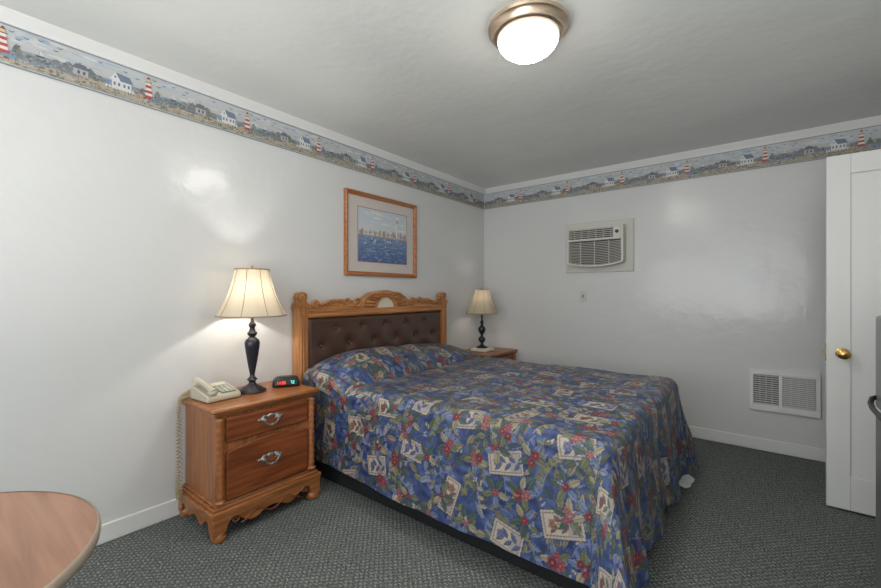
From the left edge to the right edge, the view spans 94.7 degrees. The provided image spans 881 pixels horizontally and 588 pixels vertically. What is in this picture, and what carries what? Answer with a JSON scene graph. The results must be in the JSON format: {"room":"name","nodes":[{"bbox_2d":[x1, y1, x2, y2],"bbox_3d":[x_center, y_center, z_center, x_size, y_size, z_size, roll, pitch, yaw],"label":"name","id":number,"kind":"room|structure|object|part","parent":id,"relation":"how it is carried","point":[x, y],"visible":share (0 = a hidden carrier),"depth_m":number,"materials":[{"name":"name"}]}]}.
{"room":"hotel room","nodes":[
{"label":"hotel room","id":0,"kind":"room"},
{"bbox_2d":[0,43,483,524],"bbox_3d":[-1.207,0.010,2.672,0.120,2.440,5.646,0,0,38],"label":"wall","id":1,"kind":"structure","parent":0,"point":[125,227],"depth_m":2.11,"materials":[{"name":"white paint"}]},
{"bbox_2d":[96,499,179,545],"bbox_3d":[-1.155,1.183,2.630,0.014,0.095,5.406,0,0,38],"label":"baseboard","id":2,"kind":"structure","parent":1,"relation":"attached to","point":[120,527],"depth_m":2.10,"materials":[{"name":"white"}]},
{"bbox_2d":[0,22,483,208],"bbox_3d":[-1.160,-1.065,2.631,0.004,0.175,5.401,0,0,38],"label":"wallpaper border","id":3,"kind":"object","parent":1,"relation":"attached to","point":[21,49],"visible":1,"depth_m":2.29,"materials":[{"name":"paper"}]},
{"bbox_2d":[0,5,485,193],"bbox_3d":[-1.147,-1.183,2.624,0.034,0.055,5.406,0,0,38],"label":"trim","id":4,"kind":"structure","parent":1,"relation":"attached to","point":[9,16],"depth_m":2.28,"materials":[{"name":"white"}]},
{"bbox_2d":[344,188,416,277],"bbox_3d":[-0.484,-0.477,3.469,0.029,0.675,0.830,0,0,38],"label":"framed picture","id":5,"kind":"object","parent":1,"relation":"attached to","point":[380,233],"visible":1,"depth_m":3.43,"materials":[{"name":"brown wood"}]},
{"bbox_2d":[358,206,406,264],"bbox_3d":[-0.485,-0.477,3.479,0.003,0.449,0.579,0,0,38],"label":"painting","id":6,"kind":"object","parent":5,"relation":"attached to","point":[382,232],"depth_m":3.46,"materials":[{"name":"paper"}]},
{"bbox_2d":[0,0,880,188],"bbox_3d":[0.274,-1.260,1.506,3.890,0.100,5.646,0,0,38],"label":"ceiling","id":7,"kind":"structure","parent":0,"point":[423,82],"depth_m":2.17,"materials":[{"name":"white paint"}]},
{"bbox_2d":[488,0,569,63],"bbox_3d":[0.396,-1.133,1.839,0.360,0.153,0.360,0,0,38],"label":"ceiling light","id":8,"kind":"object","parent":7,"relation":"attached to","point":[523,31],"visible":1,"depth_m":1.75,"materials":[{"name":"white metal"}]},
{"bbox_2d":[63,437,875,587],"bbox_3d":[0.274,1.280,1.506,3.890,0.100,5.646,0,0,38],"label":"floor","id":9,"kind":"structure","parent":0,"point":[750,518],"depth_m":1.98,"materials":[{"name":"carpet"}]},
{"bbox_2d":[0,491,100,587],"bbox_3d":[-1.029,0.864,0.659,0.734,0.733,0.734,0,0,38],"label":"round table","id":10,"kind":"object","parent":9,"relation":"on","point":[46,537],"visible":1,"depth_m":0.83,"materials":[{"name":"laminate"}]},
{"bbox_2d":[177,381,320,543],"bbox_3d":[-1.086,0.902,2.343,0.459,0.655,0.626,0,0,38],"label":"nightstand","id":11,"kind":"object","parent":9,"relation":"on","point":[245,455],"visible":0.99,"depth_m":2.17,"materials":[{"name":"brown wood"}]},
{"bbox_2d":[175,377,240,499],"bbox_3d":[-1.263,0.781,2.206,0.246,0.641,0.238,0,0,34],"label":"telephone","id":12,"kind":"object","parent":11,"relation":"on","point":[205,392],"visible":1,"depth_m":2.17,"materials":[{"name":"beige plastic"}]},
{"bbox_3d":[-1.377,0.809,2.199,0.066,0.586,0.098,0,0,34],"label":"cord","id":13,"kind":"part","parent":12,"relation":"part of","materials":[{"name":"beige plastic"}]},
{"bbox_3d":[-1.187,0.526,2.229,0.106,0.025,0.080,0,0,34],"label":"keypad plate","id":14,"kind":"part","parent":12,"relation":"part of","materials":[{"name":"grey plastic"}]},
{"bbox_3d":[-1.102,0.840,2.023,0.057,0.430,0.057,0,0,38],"label":"corner post","id":15,"kind":"part","parent":11,"relation":"part of","materials":[{"name":"brown wood"}]},
{"bbox_3d":[-1.082,1.080,2.340,0.433,0.050,0.626,0,0,38],"label":"plinth moulding","id":16,"kind":"part","parent":11,"relation":"part of","materials":[{"name":"brown wood"}]},
{"bbox_3d":[-1.087,0.608,2.345,0.419,0.021,0.580,0,0,38],"label":"moulding","id":17,"kind":"part","parent":11,"relation":"part of","materials":[{"name":"brown wood"}]},
{"bbox_2d":[215,265,286,394],"bbox_3d":[-1.100,0.207,2.372,0.369,0.736,0.369,0,0,38],"label":"table lamp","id":18,"kind":"object","parent":11,"relation":"on","point":[251,294],"visible":1,"depth_m":2.29,"materials":[{"name":"brown metal"}]},
{"bbox_3d":[-1.100,-0.003,2.372,0.361,0.269,0.361,0,0,38],"label":"lamp shade","id":19,"kind":"part","parent":18,"relation":"part of","materials":[{"name":"fabric"}]},
{"bbox_3d":[-1.100,-0.003,2.372,0.369,0.276,0.369,0,0,38],"label":"trim","id":20,"kind":"part","parent":18,"relation":"part of","materials":[{"name":"beige fabric"}]},
{"bbox_3d":[-0.936,0.910,2.225,0.019,0.270,0.464,0,0,38],"label":"drawer","id":21,"kind":"part","parent":11,"relation":"part of","materials":[{"name":"brown wood"}]},
{"bbox_3d":[-0.936,0.693,2.225,0.019,0.125,0.464,0,0,38],"label":"drawer","id":22,"kind":"part","parent":11,"relation":"part of","materials":[{"name":"brown wood"}]},
{"bbox_3d":[-0.919,0.901,2.212,0.030,0.064,0.149,0,0,38],"label":"bail handle","id":23,"kind":"part","parent":11,"relation":"part of","materials":[{"name":"grey metal"}]},
{"bbox_3d":[-0.919,0.689,2.212,0.030,0.064,0.149,0,0,38],"label":"bail handle","id":24,"kind":"part","parent":11,"relation":"part of","materials":[{"name":"grey metal"}]},
{"bbox_2d":[272,375,299,387],"bbox_3d":[-0.955,0.542,2.513,0.160,0.059,0.103,0,0,-24],"label":"alarm clock","id":25,"kind":"object","parent":11,"relation":"on","point":[285,380],"visible":1,"depth_m":2.48,"materials":[{"name":"black plastic"}]},
{"bbox_3d":[-0.778,0.840,2.434,0.057,0.430,0.057,0,0,38],"label":"corner post","id":26,"kind":"part","parent":11,"relation":"part of","materials":[{"name":"brown wood"}]},
{"bbox_2d":[466,346,517,359],"bbox_3d":[0.488,0.922,4.343,0.459,0.615,0.626,0,0,38],"label":"nightstand","id":27,"kind":"object","parent":9,"relation":"on","point":[508,353],"visible":0.04,"depth_m":4.27,"materials":[{"name":"brown wood"}]},
{"bbox_2d":[471,347,493,351],"bbox_3d":[0.445,0.598,4.310,0.180,0.034,0.185,0,0,38],"label":"notepad","id":28,"kind":"object","parent":27,"relation":"on","point":[475,349],"visible":0.86,"depth_m":4.25,"materials":[{"name":"beige paper"}]},
{"bbox_2d":[466,288,497,347],"bbox_3d":[0.439,0.261,4.312,0.338,0.639,0.338,0,0,38],"label":"table lamp","id":29,"kind":"object","parent":28,"relation":"on","point":[481,303],"visible":1,"depth_m":4.24,"materials":[{"name":"beige fabric"}]},
{"bbox_3d":[0.439,0.090,4.312,0.330,0.250,0.330,0,0,38],"label":"lamp shade","id":30,"kind":"part","parent":29,"relation":"part of","materials":[{"name":"beige fabric"}]},
{"bbox_3d":[0.439,0.090,4.312,0.338,0.257,0.338,0,0,38],"label":"trim","id":31,"kind":"part","parent":29,"relation":"part of","materials":[{"name":"beige fabric"}]},
{"bbox_3d":[0.486,0.647,4.345,0.419,0.021,0.580,0,0,38],"label":"moulding","id":32,"kind":"part","parent":27,"relation":"part of","materials":[{"name":"brown wood"}]},
{"bbox_3d":[0.638,0.733,4.225,0.019,0.125,0.464,0,0,38],"label":"drawer","id":33,"kind":"part","parent":27,"relation":"part of","materials":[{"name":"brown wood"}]},
{"bbox_2d":[291,290,694,587],"bbox_3d":[0.351,0.604,2.765,2.202,1.253,1.664,0,0,38],"label":"bed","id":34,"kind":"object","parent":9,"relation":"on","point":[323,330],"visible":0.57,"depth_m":2.97,"materials":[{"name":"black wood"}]},
{"bbox_3d":[-0.965,0.611,2.798,0.093,1.238,0.088,0,0,38],"label":"post","id":35,"kind":"part","parent":34,"relation":"part of","materials":[{"name":"brown wood"}]},
{"bbox_3d":[-0.466,0.450,3.408,0.036,0.560,1.500,0,0,38],"label":"leather panel","id":36,"kind":"part","parent":34,"relation":"part of","materials":[{"name":"brown leather"}]},
{"bbox_3d":[-0.474,0.110,3.414,0.055,0.131,1.504,0,0,38],"label":"rail","id":37,"kind":"part","parent":34,"relation":"part of","materials":[{"name":"brown wood"}]},
{"bbox_3d":[0.010,0.611,4.036,0.093,1.238,0.088,0,0,38],"label":"post","id":38,"kind":"part","parent":34,"relation":"part of","materials":[{"name":"brown wood"}]},
{"bbox_2d":[303,343,700,587],"bbox_3d":[0.398,0.817,2.733,2.128,0.807,1.839,0,0,38],"label":"bedspread","id":39,"kind":"object","parent":34,"relation":"on","point":[573,472],"visible":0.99,"depth_m":1.98,"materials":[{"name":"fabric"}]},
{"bbox_2d":[867,315,880,587],"bbox_3d":[1.629,0.655,1.085,0.621,1.150,0.560,0,0,38],"label":"refrigerator","id":40,"kind":"object","parent":9,"relation":"on","point":[877,397],"visible":1,"depth_m":1.43,"materials":[{"name":"grey"}]},
{"bbox_3d":[1.450,0.389,1.329,0.039,0.042,0.370,0,0,38],"label":"handle","id":41,"kind":"part","parent":40,"relation":"part of","materials":[{"name":"black plastic"}]},
{"bbox_3d":[1.430,0.247,1.242,0.054,0.335,0.560,0,0,38],"label":"freezer door","id":42,"kind":"part","parent":40,"relation":"part of","materials":[{"name":"grey"}]},
{"bbox_3d":[1.430,0.800,1.242,0.054,0.740,0.560,0,0,38],"label":"door","id":43,"kind":"part","parent":40,"relation":"part of","materials":[{"name":"grey"}]},
{"bbox_2d":[484,126,870,448],"bbox_3d":[1.983,0.010,3.677,3.650,2.440,0.120,0,0,38],"label":"wall","id":44,"kind":"structure","parent":0,"point":[727,280],"depth_m":3.46,"materials":[{"name":"white paint"}]},
{"bbox_2d":[580,290,586,301],"bbox_3d":[1.415,0.030,4.035,0.072,0.116,0.020,0,0,38],"label":"light switch","id":45,"kind":"object","parent":44,"relation":"attached to","point":[583,293],"visible":1,"depth_m":4.04,"materials":[{"name":"grey plastic"}]},
{"bbox_2d":[566,218,633,272],"bbox_3d":[1.498,-0.448,3.902,0.643,0.491,0.128,0,0,38],"label":"air conditioner","id":46,"kind":"object","parent":44,"relation":"attached to","point":[601,246],"visible":1,"depth_m":3.87,"materials":[{"name":"grey paint"}]},
{"bbox_2d":[569,239,620,264],"bbox_3d":[1.469,-0.382,3.878,0.485,0.237,0.024,0,0,38],"label":"grille","id":47,"kind":"object","parent":46,"relation":"attached to","point":[578,240],"depth_m":3.87,"materials":[{"name":"grey plastic"}]},
{"bbox_2d":[484,125,880,208],"bbox_3d":[1.944,-1.065,3.628,3.640,0.175,0.004,0,0,38],"label":"wallpaper border","id":48,"kind":"object","parent":44,"relation":"attached to","point":[867,138],"visible":1,"depth_m":3.40,"materials":[{"name":"paper"}]},
{"bbox_2d":[485,115,880,193],"bbox_3d":[1.947,-1.183,3.608,3.620,0.055,0.034,0,0,38],"label":"trim","id":49,"kind":"structure","parent":44,"relation":"attached to","point":[875,120],"depth_m":3.38,"materials":[{"name":"white"}]},
{"bbox_2d":[688,425,825,461],"bbox_3d":[1.941,1.183,3.625,3.622,0.095,0.014,0,0,38],"label":"baseboard","id":50,"kind":"structure","parent":44,"relation":"attached to","point":[802,451],"depth_m":3.17,"materials":[{"name":"white"}]},
{"bbox_2d":[749,369,820,418],"bbox_3d":[2.606,0.757,3.083,0.416,0.315,0.043,0,0,38],"label":"wall heater","id":51,"kind":"object","parent":44,"relation":"attached to","point":[799,394],"visible":1,"depth_m":3.08,"materials":[{"name":"white metal"}]},
{"bbox_2d":[754,374,777,405],"bbox_3d":[2.525,0.750,3.150,0.147,0.226,0.011,0,0,38],"label":"grille","id":52,"kind":"object","parent":51,"relation":"attached to","point":[765,385],"depth_m":3.15,"materials":[{"name":"grey metal"}]},
{"bbox_2d":[783,377,814,410],"bbox_3d":[2.676,0.748,3.031,0.181,0.230,0.011,0,0,38],"label":"grille","id":53,"kind":"object","parent":51,"relation":"attached to","point":[798,392],"depth_m":3.03,"materials":[{"name":"grey metal"}]},
{"bbox_3d":[1.755,0.010,0.340,0.120,2.440,5.646,0,0,38],"label":"wall","id":54,"kind":"structure","parent":0,"visible":0},
{"bbox_2d":[823,149,880,516],"bbox_3d":[2.505,0.219,2.078,0.790,1.998,0.108,0,0,38],"label":"door","id":55,"kind":"structure","parent":54,"relation":"in","point":[853,180],"depth_m":2.27,"materials":[{"name":"white paint"}]},
{"bbox_3d":[2.244,0.340,2.261,0.060,0.060,0.072,0,0,38],"label":"knob","id":56,"kind":"part","parent":55,"relation":"part of","materials":[{"name":"gold metal"}]}
]}

